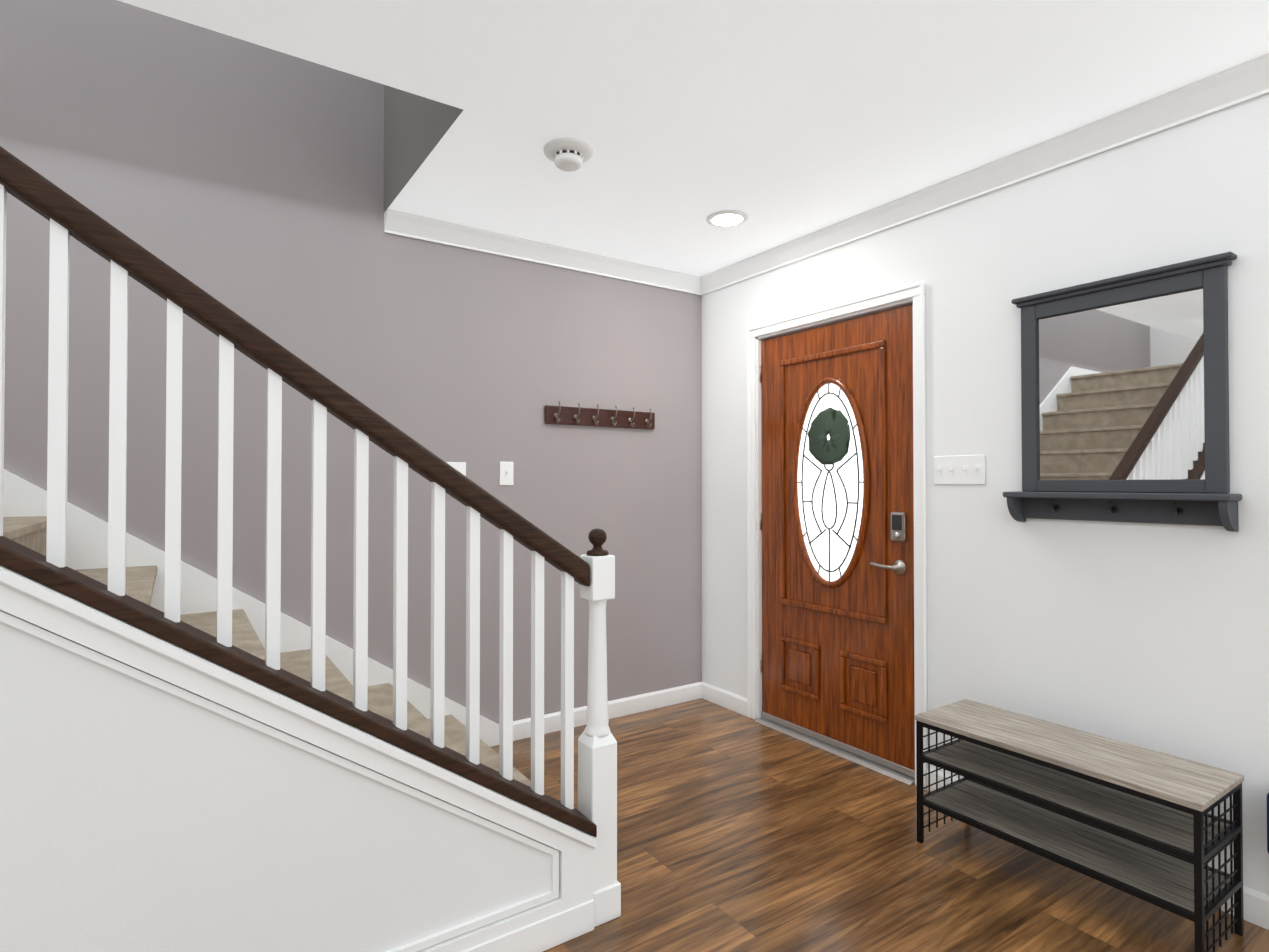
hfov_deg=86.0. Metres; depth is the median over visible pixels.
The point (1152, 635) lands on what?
wall
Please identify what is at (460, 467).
switch plate
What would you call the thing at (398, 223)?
crown molding
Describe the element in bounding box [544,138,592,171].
smoke detector
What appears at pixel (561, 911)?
trim
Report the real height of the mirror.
0.805 m
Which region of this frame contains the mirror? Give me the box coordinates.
[1003,252,1241,531]
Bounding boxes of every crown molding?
[384,209,699,294]
[700,53,1268,295]
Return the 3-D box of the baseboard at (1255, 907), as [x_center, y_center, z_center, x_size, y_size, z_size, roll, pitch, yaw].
[2.465,1.211,0.877,0.014,0.090,4.559,0,-1,-34]
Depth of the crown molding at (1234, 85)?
2.42 m
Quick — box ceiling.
[118,0,1268,276]
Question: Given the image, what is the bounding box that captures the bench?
[915,699,1243,951]
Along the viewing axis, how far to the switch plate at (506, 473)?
3.29 m
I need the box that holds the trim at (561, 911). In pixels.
[0,565,595,951]
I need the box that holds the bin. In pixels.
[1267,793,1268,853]
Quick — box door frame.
[747,282,927,789]
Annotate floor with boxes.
[491,698,1268,951]
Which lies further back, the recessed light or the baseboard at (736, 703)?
the baseboard at (736, 703)
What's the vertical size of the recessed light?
0.008 m
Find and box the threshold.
[755,717,914,784]
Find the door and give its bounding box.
[759,304,914,777]
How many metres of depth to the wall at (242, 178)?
2.86 m
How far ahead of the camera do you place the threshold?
3.13 m
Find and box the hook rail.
[545,401,654,428]
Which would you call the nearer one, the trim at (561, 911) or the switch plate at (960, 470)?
the trim at (561, 911)
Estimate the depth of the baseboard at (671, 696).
3.66 m
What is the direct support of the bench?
on the floor
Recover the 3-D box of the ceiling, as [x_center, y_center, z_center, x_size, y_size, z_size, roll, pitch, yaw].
[-0.606,-1.338,-0.231,6.620,0.300,6.100,0,-1,-34]
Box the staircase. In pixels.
[0,146,620,926]
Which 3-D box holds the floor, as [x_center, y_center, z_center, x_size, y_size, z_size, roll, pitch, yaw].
[-0.628,1.303,-0.157,6.900,0.120,6.300,0,-1,-34]
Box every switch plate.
[446,462,465,475]
[500,462,512,484]
[934,454,984,484]
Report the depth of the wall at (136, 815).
1.40 m
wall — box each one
[0,0,701,723]
[0,621,558,951]
[384,85,462,212]
[702,93,1268,894]
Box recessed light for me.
[706,210,747,226]
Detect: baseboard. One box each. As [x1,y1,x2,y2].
[513,682,700,740]
[701,682,747,716]
[927,768,1268,929]
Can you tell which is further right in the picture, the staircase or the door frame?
the door frame
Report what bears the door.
in the wall at (1152, 635)
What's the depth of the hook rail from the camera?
3.57 m
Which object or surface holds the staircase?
on the floor

